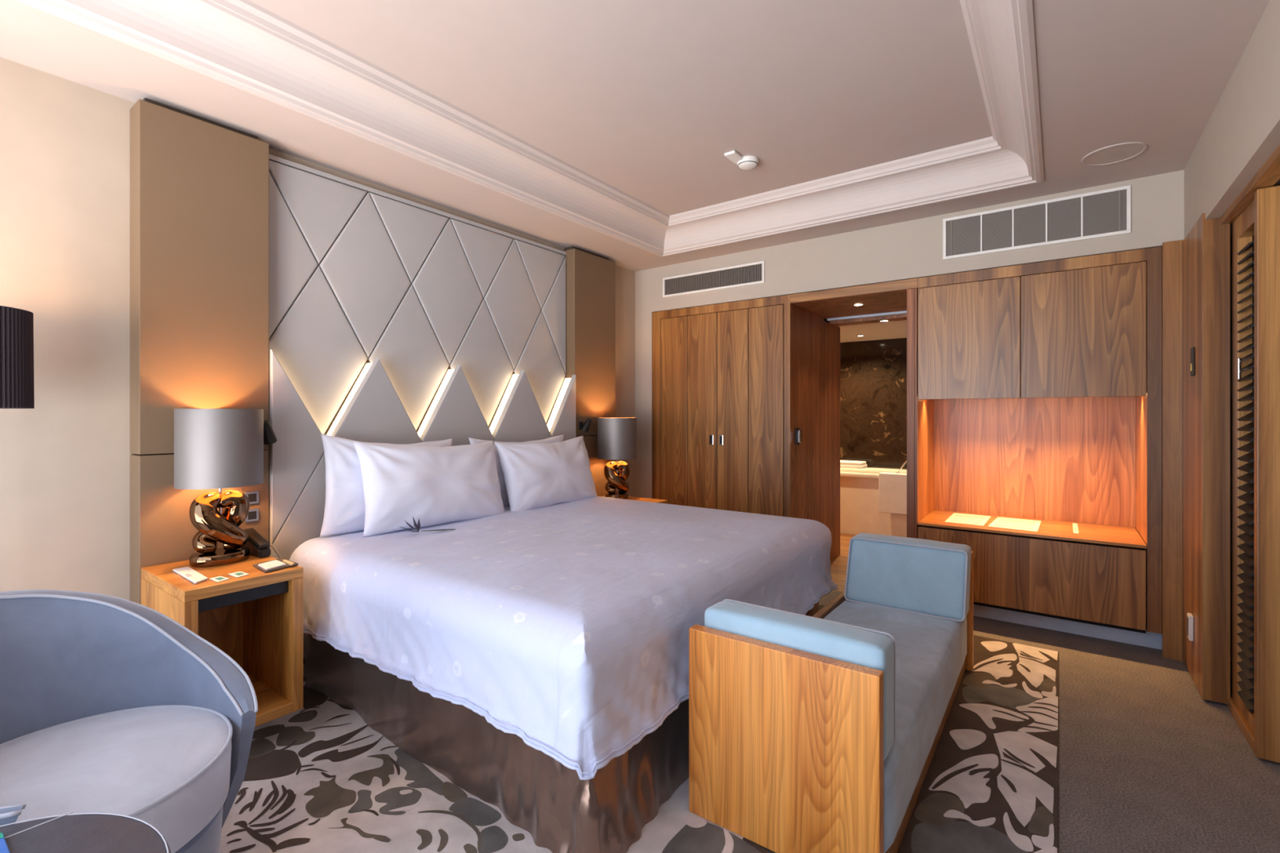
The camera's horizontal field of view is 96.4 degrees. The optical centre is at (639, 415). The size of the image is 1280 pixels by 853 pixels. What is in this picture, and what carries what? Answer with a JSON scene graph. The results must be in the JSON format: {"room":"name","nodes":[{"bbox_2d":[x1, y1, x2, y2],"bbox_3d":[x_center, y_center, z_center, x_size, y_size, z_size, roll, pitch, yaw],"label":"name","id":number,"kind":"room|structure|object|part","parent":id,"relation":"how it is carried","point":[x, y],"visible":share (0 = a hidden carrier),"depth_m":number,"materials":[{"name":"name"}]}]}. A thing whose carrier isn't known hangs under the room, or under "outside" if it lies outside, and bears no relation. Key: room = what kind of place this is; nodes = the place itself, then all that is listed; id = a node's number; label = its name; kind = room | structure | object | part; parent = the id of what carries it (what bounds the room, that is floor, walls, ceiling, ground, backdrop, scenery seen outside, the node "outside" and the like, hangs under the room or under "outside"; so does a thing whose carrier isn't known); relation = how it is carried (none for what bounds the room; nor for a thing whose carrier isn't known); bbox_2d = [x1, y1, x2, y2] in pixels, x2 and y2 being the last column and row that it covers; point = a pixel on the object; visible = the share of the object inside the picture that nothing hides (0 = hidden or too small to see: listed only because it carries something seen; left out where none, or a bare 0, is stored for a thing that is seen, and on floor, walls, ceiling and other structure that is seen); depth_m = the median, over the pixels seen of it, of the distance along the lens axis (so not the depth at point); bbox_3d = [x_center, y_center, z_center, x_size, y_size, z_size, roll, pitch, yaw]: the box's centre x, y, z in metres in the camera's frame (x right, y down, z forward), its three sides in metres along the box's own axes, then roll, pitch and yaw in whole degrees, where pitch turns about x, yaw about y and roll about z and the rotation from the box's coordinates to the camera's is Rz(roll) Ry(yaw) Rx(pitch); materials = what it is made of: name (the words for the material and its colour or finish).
{"room":"hotel room","nodes":[
{"label":"hotel room","id":0,"kind":"room"},
{"bbox_2d":[0,57,635,671],"bbox_3d":[-1.572,-0.150,3.199,0.120,2.900,5.400,0,0,36],"label":"wall","id":1,"kind":"structure","parent":0,"point":[64,144],"depth_m":2.22,"materials":[{"name":"paint"}]},
{"bbox_2d":[129,97,269,604],"bbox_3d":[-1.916,-0.009,2.514,0.133,2.578,0.468,0,0,36],"label":"wall panel","id":2,"kind":"object","parent":1,"relation":"attached to","point":[199,186],"visible":0.6,"depth_m":2.41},
{"bbox_3d":[-1.916,0.721,2.514,0.133,1.118,0.468,0,0,36],"label":"panel","id":3,"kind":"part","parent":2,"relation":"part of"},
{"bbox_2d":[140,554,302,727],"bbox_3d":[-1.672,0.892,2.291,0.520,0.565,0.387,0,0,36],"label":"nightstand","id":4,"kind":"object","parent":2,"relation":"attached to","point":[255,619],"visible":0.61,"depth_m":2.28,"materials":[{"name":"brown wood"}]},
{"bbox_3d":[-1.774,0.913,2.151,0.520,0.524,0.040,0,0,36],"label":"panel","id":5,"kind":"part","parent":4,"relation":"part of","materials":[{"name":"brown wood"}]},
{"bbox_2d":[173,566,208,584],"bbox_3d":[-1.697,0.604,2.167,0.285,0.009,0.050,0,0,38],"label":"booklet","id":6,"kind":"object","parent":4,"relation":"on","point":[188,573],"visible":1,"depth_m":2.15,"materials":[{"name":"white paper"}]},
{"bbox_2d":[173,408,263,567],"bbox_3d":[-1.745,0.292,2.381,0.300,0.634,0.300,0,0,36],"label":"table lamp","id":7,"kind":"object","parent":4,"relation":"on","point":[219,449],"visible":1,"depth_m":2.30,"materials":[{"name":"grey fabric"}]},
{"bbox_3d":[-1.745,0.133,2.381,0.300,0.315,0.300,0,0,36],"label":"lamp shade","id":8,"kind":"part","parent":7,"relation":"part of","materials":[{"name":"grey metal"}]},
{"bbox_3d":[-1.745,0.310,2.381,0.012,0.200,0.012,0,0,36],"label":"stem","id":9,"kind":"part","parent":7,"relation":"part of","materials":[{"name":"silver metal"}]},
{"bbox_2d":[208,576,230,582],"bbox_3d":[-1.559,0.608,2.123,0.080,0.003,0.043,0,0,30],"label":"card","id":10,"kind":"object","parent":4,"relation":"on","point":[219,579],"visible":1,"depth_m":2.12,"materials":[{"name":"white paper"}]},
{"bbox_3d":[-1.873,0.892,2.438,0.019,0.485,0.307,0,0,36],"label":"panel","id":11,"kind":"part","parent":4,"relation":"part of","materials":[{"name":"brown wood"}]},
{"bbox_2d":[227,571,248,577],"bbox_3d":[-1.531,0.608,2.185,0.083,0.003,0.046,0,0,31],"label":"card","id":12,"kind":"object","parent":4,"relation":"on","point":[239,574],"visible":1,"depth_m":2.18,"materials":[{"name":"white paper"}]},
{"bbox_3d":[-1.597,0.678,2.236,0.265,0.053,0.303,0,0,36],"label":"drawer","id":13,"kind":"part","parent":4,"relation":"part of","materials":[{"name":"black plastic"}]},
{"bbox_2d":[243,528,271,558],"bbox_3d":[-1.682,0.557,2.508,0.200,0.103,0.045,0,0,36],"label":"telephone","id":14,"kind":"object","parent":4,"relation":"on","point":[258,545],"visible":0.83,"depth_m":2.47,"materials":[{"name":"black plastic"}]},
{"bbox_3d":[-1.569,0.913,2.431,0.520,0.524,0.040,0,0,36],"label":"panel","id":15,"kind":"part","parent":4,"relation":"part of","materials":[{"name":"brown wood"}]},
{"bbox_2d":[253,557,298,573],"bbox_3d":[-1.478,0.602,2.314,0.180,0.014,0.133,0,0,36],"label":"notepad","id":16,"kind":"object","parent":4,"relation":"on","point":[280,563],"visible":1,"depth_m":2.28,"materials":[{"name":"white paper"}]},
{"bbox_2d":[244,508,258,522],"bbox_3d":[-1.762,0.455,2.601,0.009,0.056,0.054,0,0,36],"label":"wall socket","id":17,"kind":"object","parent":2,"relation":"attached to","point":[253,515],"visible":0.74,"depth_m":2.60,"materials":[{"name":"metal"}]},
{"bbox_2d":[244,490,258,504],"bbox_3d":[-1.762,0.375,2.601,0.009,0.056,0.054,0,0,36],"label":"wall socket","id":18,"kind":"object","parent":2,"relation":"attached to","point":[253,496],"visible":0.73,"depth_m":2.60,"materials":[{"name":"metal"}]},
{"bbox_2d":[263,420,277,444],"bbox_3d":[-1.701,0.078,2.611,0.096,0.112,0.076,0,0,36],"label":"light","id":19,"kind":"object","parent":2,"relation":"attached to","point":[269,437],"visible":0.7,"depth_m":2.58,"materials":[{"name":"black plastic"}]},
{"bbox_2d":[263,154,575,664],"bbox_3d":[-1.155,0.000,3.534,0.153,2.500,2.073,0,0,36],"label":"headboard","id":20,"kind":"object","parent":1,"relation":"attached to","point":[393,319],"visible":0.59,"depth_m":3.22,"materials":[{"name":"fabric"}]},
{"bbox_3d":[-1.184,-1.239,3.555,0.010,0.022,2.073,0,0,36],"label":"rail","id":21,"kind":"part","parent":20,"relation":"part of","materials":[{"name":"fabric"}]},
{"bbox_2d":[563,245,615,496],"bbox_3d":[-0.402,-0.009,4.577,0.133,2.578,0.495,0,0,36],"label":"wall panel","id":22,"kind":"object","parent":1,"relation":"attached to","point":[590,277],"visible":0.4,"depth_m":4.49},
{"bbox_2d":[578,417,591,432],"bbox_3d":[-0.421,0.078,4.356,0.096,0.112,0.076,0,0,36],"label":"light","id":23,"kind":"object","parent":22,"relation":"attached to","point":[585,426],"visible":1,"depth_m":4.33,"materials":[{"name":"black plastic"}]},
{"bbox_3d":[-0.453,0.080,4.385,0.011,0.060,0.040,0,0,36],"label":"wall plate","id":24,"kind":"part","parent":23,"relation":"part of","materials":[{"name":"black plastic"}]},
{"bbox_3d":[-0.402,0.721,4.577,0.133,1.118,0.495,0,0,36],"label":"panel","id":25,"kind":"part","parent":22,"relation":"part of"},
{"bbox_2d":[602,495,667,503],"bbox_3d":[-0.108,0.912,4.404,0.543,0.525,0.335,0,0,36],"label":"nightstand","id":26,"kind":"object","parent":22,"relation":"attached to","point":[633,498],"visible":0.03,"depth_m":4.39,"materials":[{"name":"brown wood"}]},
{"bbox_2d":[597,417,636,499],"bbox_3d":[-0.178,0.335,4.440,0.300,0.629,0.300,0,0,36],"label":"table lamp","id":27,"kind":"object","parent":26,"relation":"on","point":[616,437],"visible":0.98,"depth_m":4.34,"materials":[{"name":"brown metal"}]},
{"bbox_3d":[-0.178,0.177,4.440,0.300,0.315,0.300,0,0,36],"label":"lamp shade","id":28,"kind":"part","parent":27,"relation":"part of","materials":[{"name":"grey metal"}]},
{"bbox_2d":[0,0,1269,271],"bbox_3d":[-0.090,-1.435,2.050,3.630,0.270,5.100,0,0,36],"label":"ceiling","id":29,"kind":"structure","parent":0,"point":[647,100],"depth_m":2.49,"materials":[{"name":"paint"}]},
{"bbox_2d":[15,0,1044,257],"bbox_3d":[-0.142,-1.403,2.083,2.553,0.234,4.560,0,0,36],"label":"trim","id":30,"kind":"structure","parent":29,"relation":"attached to","point":[242,45],"depth_m":2.76,"materials":[{"name":"paint"}]},
{"bbox_2d":[724,150,758,169],"bbox_3d":[0.608,-1.496,3.370,0.134,0.046,0.234,0,0,36],"label":"smoke detector","id":31,"kind":"object","parent":29,"relation":"attached to","point":[745,162],"visible":1,"depth_m":3.36,"materials":[{"name":"white plastic"}]},
{"bbox_3d":[0.554,-1.510,3.351,0.070,0.017,0.140,0,0,36],"label":"plate","id":32,"kind":"part","parent":31,"relation":"part of","materials":[{"name":"white plastic"}]},
{"bbox_2d":[1080,142,1147,165],"bbox_3d":[2.356,-1.297,2.848,0.256,0.006,0.256,0,0,36],"label":"ceiling speaker","id":33,"kind":"object","parent":29,"relation":"attached to","point":[1117,153],"visible":1,"depth_m":2.84,"materials":[{"name":"paint"}]},
{"bbox_2d":[302,533,1279,852],"bbox_3d":[1.153,1.325,2.967,5.150,0.050,8.250,0,0,36],"label":"floor","id":34,"kind":"structure","parent":0,"point":[1148,764],"depth_m":2.17,"materials":[{"name":"beige carpet"}]},
{"bbox_2d":[219,604,1058,852],"bbox_3d":[-0.427,1.296,1.975,3.016,0.008,5.080,0,0,36],"label":"rug","id":35,"kind":"object","parent":34,"relation":"on","point":[318,779],"visible":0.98,"depth_m":1.96,"materials":[{"name":"carpet"}]},
{"bbox_2d":[0,305,34,408],"bbox_3d":[-2.105,0.478,1.780,0.306,1.629,0.306,0,0,36],"label":"floor lamp","id":36,"kind":"object","parent":35,"relation":"on","point":[16,325],"visible":0.87,"depth_m":1.80,"materials":[{"name":"fabric"}]},
{"bbox_2d":[0,811,171,852],"bbox_3d":[-1.029,1.020,0.782,0.606,0.544,0.606,0,0,36],"label":"side table","id":37,"kind":"object","parent":35,"relation":"on","point":[81,833],"visible":1,"depth_m":1.02,"materials":[{"name":"grey glass"}]},
{"bbox_2d":[0,832,9,852],"bbox_3d":[-1.119,0.745,0.988,0.103,0.007,0.033,0,0,36],"label":"magazine","id":38,"kind":"object","parent":37,"relation":"on","point":[3,846],"visible":1,"depth_m":0.99,"materials":[{"name":"blue paper"}]},
{"bbox_2d":[0,589,257,852],"bbox_3d":[-1.379,0.878,1.383,0.731,0.829,0.751,0,0,36],"label":"armchair","id":39,"kind":"object","parent":35,"relation":"on","point":[112,704],"visible":0.89,"depth_m":1.54,"materials":[{"name":"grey fabric"}]},
{"bbox_2d":[0,706,231,852],"bbox_3d":[-1.364,0.921,1.376,0.627,0.189,0.619,0,0,36],"label":"seat cushion","id":40,"kind":"object","parent":39,"relation":"on","point":[169,769],"depth_m":1.38,"materials":[{"name":"grey fabric"}]},
{"bbox_2d":[304,601,818,852],"bbox_3d":[-0.286,0.966,2.958,1.899,0.652,2.034,0,0,36],"label":"bed","id":41,"kind":"object","parent":35,"relation":"on","point":[562,812],"visible":0.23,"depth_m":1.91,"materials":[{"name":"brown fabric"}]},
{"bbox_2d":[319,433,453,537],"bbox_3d":[-1.305,0.355,3.034,0.162,0.536,0.789,0,0,34],"label":"pillow","id":42,"kind":"object","parent":41,"relation":"on","point":[344,504],"visible":0.3,"depth_m":2.77,"materials":[{"name":"white fabric"}]},
{"bbox_2d":[288,496,837,780],"bbox_3d":[-0.244,0.772,2.923,1.878,0.418,2.197,0,0,36],"label":"duvet","id":43,"kind":"object","parent":41,"relation":"on","point":[565,627],"visible":0.83,"depth_m":2.07,"materials":[{"name":"fabric"}]},
{"bbox_2d":[400,515,455,532],"bbox_3d":[-1.039,0.529,2.796,0.249,0.071,0.099,0,0,-31],"label":"leaf sprig","id":44,"kind":"object","parent":43,"relation":"on","point":[417,526],"visible":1,"depth_m":2.78,"materials":[{"name":"plant"}]},
{"bbox_2d":[352,440,505,537],"bbox_3d":[-1.091,0.365,3.082,0.248,0.485,0.871,0,0,40],"label":"pillow","id":45,"kind":"object","parent":43,"relation":"on","point":[434,486],"visible":0.98,"depth_m":2.94,"materials":[{"name":"white fabric"}]},
{"bbox_2d":[468,434,564,506],"bbox_3d":[-0.769,0.365,3.764,0.166,0.463,0.840,0,0,36],"label":"pillow","id":46,"kind":"object","parent":43,"relation":"on","point":[559,438],"visible":0.14,"depth_m":3.55,"materials":[{"name":"white fabric"}]},
{"bbox_2d":[493,435,597,511],"bbox_3d":[-0.589,0.376,3.749,0.241,0.462,0.804,0,0,34],"label":"pillow","id":47,"kind":"object","parent":43,"relation":"on","point":[536,475],"visible":0.98,"depth_m":3.60,"materials":[{"name":"white fabric"}]},
{"bbox_2d":[688,533,973,852],"bbox_3d":[0.932,0.960,2.390,0.626,0.662,1.777,0,0,36],"label":"bench","id":48,"kind":"object","parent":35,"relation":"on","point":[821,732],"visible":1,"depth_m":1.75,"materials":[{"name":"brown wood"}]},
{"bbox_3d":[0.409,0.992,1.708,0.590,0.598,0.045,0,0,36],"label":"panel","id":49,"kind":"part","parent":48,"relation":"part of","materials":[{"name":"brown wood"}]},
{"bbox_2d":[704,600,893,761],"bbox_3d":[0.474,0.800,1.779,0.570,0.341,0.145,0,0,36],"label":"cushion","id":50,"kind":"object","parent":48,"relation":"on","point":[855,646],"depth_m":1.69,"materials":[{"name":"blue fabric"}]},
{"bbox_3d":[0.926,1.124,2.395,0.570,0.328,1.671,0,0,36],"label":"rail","id":51,"kind":"part","parent":48,"relation":"part of","materials":[{"name":"brown wood"}]},
{"bbox_2d":[822,598,967,852],"bbox_3d":[0.945,1.088,2.381,0.564,0.277,1.667,0,0,36],"label":"seat cushion","id":52,"kind":"object","parent":48,"relation":"on","point":[931,645],"depth_m":2.20,"materials":[{"name":"grey fabric"}]},
{"bbox_2d":[845,533,971,620],"bbox_3d":[1.365,0.805,2.926,0.550,0.325,0.260,0,0,36],"label":"cushion","id":53,"kind":"object","parent":48,"relation":"on","point":[921,576],"depth_m":2.85,"materials":[{"name":"blue fabric"}]},
{"bbox_3d":[1.458,0.992,3.070,0.570,0.598,0.045,0,0,36],"label":"panel","id":54,"kind":"part","parent":48,"relation":"part of","materials":[{"name":"brown wood"}]},
{"bbox_2d":[652,294,791,517],"bbox_3d":[0.794,0.195,4.932,1.271,2.210,0.606,0,0,36],"label":"wardrobe","id":55,"kind":"object","parent":34,"relation":"on","point":[722,372],"visible":0.76,"depth_m":4.64,"materials":[{"name":"brown wood"}]},
{"bbox_3d":[0.297,0.214,4.943,0.267,2.111,0.021,0,0,36],"label":"door","id":56,"kind":"part","parent":55,"relation":"part of","materials":[{"name":"brown wood"}]},
{"bbox_3d":[0.521,0.214,4.779,0.275,2.111,0.021,0,0,36],"label":"door","id":57,"kind":"part","parent":55,"relation":"part of","materials":[{"name":"brown wood"}]},
{"bbox_3d":[0.588,0.203,4.715,0.038,0.085,0.008,0,0,36],"label":"handle","id":58,"kind":"part","parent":55,"relation":"part of","materials":[{"name":"silver metal"}]},
{"bbox_3d":[0.661,0.203,4.662,0.038,0.085,0.008,0,0,36],"label":"handle","id":59,"kind":"part","parent":55,"relation":"part of","materials":[{"name":"silver metal"}]},
{"bbox_3d":[0.747,0.214,4.613,0.274,2.111,0.021,0,0,36],"label":"door","id":60,"kind":"part","parent":55,"relation":"part of","materials":[{"name":"brown wood"}]},
{"bbox_3d":[0.978,0.214,4.444,0.286,2.111,0.021,0,0,36],"label":"door","id":61,"kind":"part","parent":55,"relation":"part of","materials":[{"name":"brown wood"}]},
{"bbox_2d":[840,466,906,537],"bbox_3d":[2.599,0.964,6.502,2.900,0.672,0.820,0,0,36],"label":"bathroom vanity","id":62,"kind":"object","parent":34,"relation":"on","point":[860,513],"visible":0.14,"depth_m":6.18,"materials":[{"name":"beige stone"}]},
{"bbox_2d":[840,460,866,468],"bbox_3d":[2.537,0.589,6.891,0.340,0.073,0.185,0,0,36],"label":"folded towel","id":63,"kind":"object","parent":62,"relation":"on","point":[846,464],"visible":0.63,"depth_m":6.81,"materials":[{"name":"white fabric"}]},
{"bbox_2d":[879,471,906,514],"bbox_3d":[2.736,0.816,5.962,0.440,0.408,0.148,0,0,36],"label":"hanging towel","id":64,"kind":"object","parent":62,"relation":"hanging from","point":[892,486],"visible":0.56,"depth_m":5.95,"materials":[{"name":"white fabric"}]},
{"bbox_2d":[895,459,906,473],"bbox_3d":[2.761,0.510,5.949,0.192,0.234,0.036,0,0,36],"label":"faucet","id":65,"kind":"object","parent":62,"relation":"on","point":[904,463],"visible":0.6,"depth_m":5.97,"materials":[{"name":"silver metal"}]},
{"bbox_2d":[826,318,906,342],"bbox_3d":[2.245,-0.925,6.104,3.200,0.050,1.900,0,0,36],"label":"ceiling","id":66,"kind":"structure","parent":0,"point":[895,329],"depth_m":6.18,"materials":[{"name":"paint"}]},
{"bbox_2d":[840,337,906,469],"bbox_3d":[2.837,0.175,6.911,3.200,2.250,0.100,0,0,36],"label":"wall","id":67,"kind":"structure","parent":0,"point":[873,373],"depth_m":6.87,"materials":[{"name":"brown stone"}]},
{"bbox_2d":[635,169,1184,498],"bbox_3d":[1.454,-0.150,4.155,3.630,2.900,0.120,0,0,36],"label":"wall","id":68,"kind":"structure","parent":0,"point":[910,249],"depth_m":4.01,"materials":[{"name":"paint"}]},
{"bbox_2d":[662,260,764,297],"bbox_3d":[0.582,-1.110,4.711,0.945,0.170,0.012,0,0,36],"label":"air vent","id":69,"kind":"object","parent":68,"relation":"in","point":[751,273],"visible":1,"depth_m":4.69,"materials":[{"name":"white plastic"}]},
{"bbox_2d":[942,185,1130,259],"bbox_3d":[2.331,-1.137,3.428,0.925,0.263,0.012,0,0,36],"label":"air vent","id":70,"kind":"object","parent":68,"relation":"in","point":[1105,212],"visible":1,"depth_m":3.40,"materials":[{"name":"white plastic"}]},
{"bbox_2d":[1161,240,1183,661],"bbox_3d":[2.848,0.187,3.057,0.089,2.226,0.040,0,0,36],"label":"trim","id":71,"kind":"structure","parent":68,"relation":"attached to","point":[1171,251],"depth_m":3.05,"materials":[{"name":"brown wood"}]},
{"bbox_2d":[823,261,1232,662],"bbox_3d":[1.871,-0.125,3.904,5.100,2.950,2.210,0,0,36],"label":"wall","id":72,"kind":"structure","parent":0,"point":[1231,267],"depth_m":3.40,"materials":[{"name":"paint"}]},
{"bbox_2d":[790,278,918,318],"bbox_3d":[1.714,-0.877,4.417,0.940,0.065,0.850,0,0,36],"label":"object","id":73,"kind":"structure","parent":72,"relation":"attached to","point":[895,300],"depth_m":4.23,"materials":[{"name":"brown wood"}]},
{"bbox_2d":[852,303,864,306],"bbox_3d":[1.668,-0.841,4.370,0.090,0.004,0.090,0,0,36],"label":"recessed light","id":74,"kind":"object","parent":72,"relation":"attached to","point":[855,304],"visible":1,"depth_m":4.37,"materials":[{"name":"metal"}]},
{"bbox_2d":[791,288,932,559],"bbox_3d":[1.836,0.228,4.588,0.934,2.144,1.270,0,0,36],"label":"door","id":75,"kind":"structure","parent":72,"relation":"in","point":[815,342],"depth_m":4.65,"materials":[{"name":"brown wood"}]},
{"bbox_3d":[1.216,0.165,4.423,0.011,0.130,0.070,0,0,36],"label":"plate","id":76,"kind":"part","parent":75,"relation":"part of","materials":[{"name":"black plastic"}]},
{"bbox_3d":[1.225,0.165,4.415,0.035,0.130,0.070,0,0,36],"label":"door pull","id":77,"kind":"part","parent":75,"relation":"part of","materials":[{"name":"silver metal"}]},
{"bbox_2d":[826,310,906,326],"bbox_3d":[2.310,-0.882,4.717,1.455,0.136,0.260,0,0,36],"label":"door frame","id":78,"kind":"structure","parent":72,"relation":"attached to","point":[900,317],"depth_m":4.92,"materials":[{"name":"brown wood"}]},
{"bbox_2d":[916,246,1161,634],"bbox_3d":[2.509,0.145,3.701,1.218,2.110,0.643,0,0,36],"label":"cabinet","id":79,"kind":"object","parent":72,"relation":"attached to","point":[1033,401],"visible":0.94,"depth_m":3.52,"materials":[{"name":"brown wood"}]},
{"bbox_3d":[2.018,0.295,4.051,0.012,0.830,0.619,0,0,36],"label":"panel","id":80,"kind":"part","parent":79,"relation":"part of","materials":[{"name":"brown wood"}]},
{"bbox_2d":[945,512,991,525],"bbox_3d":[2.239,0.708,3.903,0.231,0.002,0.425,0,0,36],"label":"leaflet","id":81,"kind":"object","parent":79,"relation":"on","point":[971,519],"visible":1,"depth_m":3.88,"materials":[{"name":"white paper"}]},
{"bbox_3d":[2.076,-0.472,3.638,0.565,0.736,0.021,0,0,36],"label":"door","id":82,"kind":"part","parent":79,"relation":"part of","materials":[{"name":"brown wood"}]},
{"bbox_2d":[988,516,1041,531],"bbox_3d":[2.447,0.708,3.733,0.269,0.002,0.447,0,0,36],"label":"leaflet","id":83,"kind":"object","parent":79,"relation":"on","point":[1001,522],"visible":1,"depth_m":3.70,"materials":[{"name":"white paper"}]},
{"bbox_3d":[2.307,0.958,3.469,1.138,0.436,0.021,0,0,36],"label":"drawer","id":84,"kind":"part","parent":79,"relation":"part of","materials":[{"name":"brown wood"}]},
{"bbox_2d":[917,510,1146,548],"bbox_3d":[2.483,0.719,3.708,1.145,0.018,0.623,0,0,36],"label":"shelf","id":85,"kind":"object","parent":79,"relation":"attached to","point":[1091,533],"depth_m":3.58,"materials":[{"name":"brown wood"}]},
{"bbox_3d":[2.674,0.295,3.966,1.147,0.830,0.020,0,0,36],"label":"panel","id":86,"kind":"part","parent":79,"relation":"part of","materials":[{"name":"brown wood"}]},
{"bbox_2d":[1072,523,1078,533],"bbox_3d":[2.730,0.708,3.590,0.027,0.002,0.402,0,0,36],"label":"leaflet","id":87,"kind":"object","parent":79,"relation":"on","point":[1075,528],"visible":1,"depth_m":3.57,"materials":[{"name":"white paper"}]},
{"bbox_3d":[2.538,-0.472,3.299,0.570,0.736,0.021,0,0,36],"label":"door","id":88,"kind":"part","parent":79,"relation":"part of","materials":[{"name":"brown wood"}]},
{"bbox_3d":[2.958,0.295,3.374,0.012,0.830,0.599,0,0,36],"label":"panel","id":89,"kind":"part","parent":79,"relation":"part of","materials":[{"name":"brown wood"}]},
{"bbox_2d":[973,604,1161,649],"bbox_3d":[2.402,1.252,3.546,1.240,0.095,0.020,0,0,36],"label":"baseboard","id":90,"kind":"structure","parent":72,"relation":"attached to","point":[1153,640],"depth_m":3.41,"materials":[{"name":"metal"}]},
{"bbox_2d":[1182,213,1230,704],"bbox_3d":[2.741,0.186,2.782,0.090,2.203,0.529,0,0,36],"label":"door","id":91,"kind":"structure","parent":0,"point":[1206,249],"depth_m":2.59,"materials":[{"name":"brown wood"}]},
{"bbox_2d":[1186,613,1193,640],"bbox_3d":[2.676,1.030,2.787,0.019,0.120,0.060,0,0,36],"label":"wall socket","id":92,"kind":"object","parent":91,"relation":"attached to","point":[1189,618],"visible":1,"depth_m":2.77,"materials":[{"name":"white plastic"}]},
{"bbox_2d":[1189,346,1195,376],"bbox_3d":[2.662,-0.258,2.763,0.013,0.135,0.065,0,0,36],"label":"light switch","id":93,"kind":"object","parent":91,"relation":"attached to","point":[1192,365],"visible":1,"depth_m":2.74,"materials":[{"name":"metal"}]},
{"bbox_2d":[1184,0,1279,266],"bbox_3d":[2.023,-1.242,0.916,1.120,0.715,5.770,0,0,36],"label":"wall","id":94,"kind":"structure","parent":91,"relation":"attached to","point":[1242,132],"depth_m":2.10,"materials":[{"name":"paint"}]},
{"bbox_2d":[1227,697,1255,755],"bbox_3d":[2.505,1.276,2.350,0.060,0.048,0.442,0,0,36],"label":"baseboard","id":95,"kind":"structure","parent":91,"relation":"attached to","point":[1238,717],"depth_m":2.36,"materials":[{"name":"brown wood"}]},
{"bbox_2d":[1220,144,1279,224],"bbox_3d":[1.274,-0.868,0.707,0.062,0.032,4.548,0,0,36],"label":"trim","id":96,"kind":"structure","parent":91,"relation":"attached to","point":[1268,175],"depth_m":2.13,"materials":[{"name":"brown wood"}]},
{"bbox_2d":[1252,235,1253,431],"bbox_3d":[2.796,0.210,2.506,0.055,2.180,1.050,0,0,36],"label":"wall","id":97,"kind":"structure","parent":0,"point":[1253,235],"depth_m":2.75,"materials":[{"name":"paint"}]},
{"bbox_2d":[1232,200,1253,731],"bbox_3d":[2.538,0.200,2.325,0.138,2.100,0.442,0,0,36],"label":"door","id":98,"kind":"structure","parent":97,"relation":"in","point":[1243,225],"depth_m":2.44,"materials":[{"name":"brown wood"}]},
{"bbox_3d":[2.517,-0.195,2.405,0.010,0.090,0.015,0,0,36],"label":"handle","id":99,"kind":"part","parent":98,"relation":"part of","materials":[{"name":"silver metal"}]},
{"bbox_2d":[1253,185,1279,763],"bbox_3d":[2.756,0.219,1.857,1.053,2.138,0.045,0,0,36],"label":"door","id":100,"kind":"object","parent":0,"point":[1266,200],"visible":1,"depth_m":2.14,"materials":[{"name":"brown wood"}]}
]}

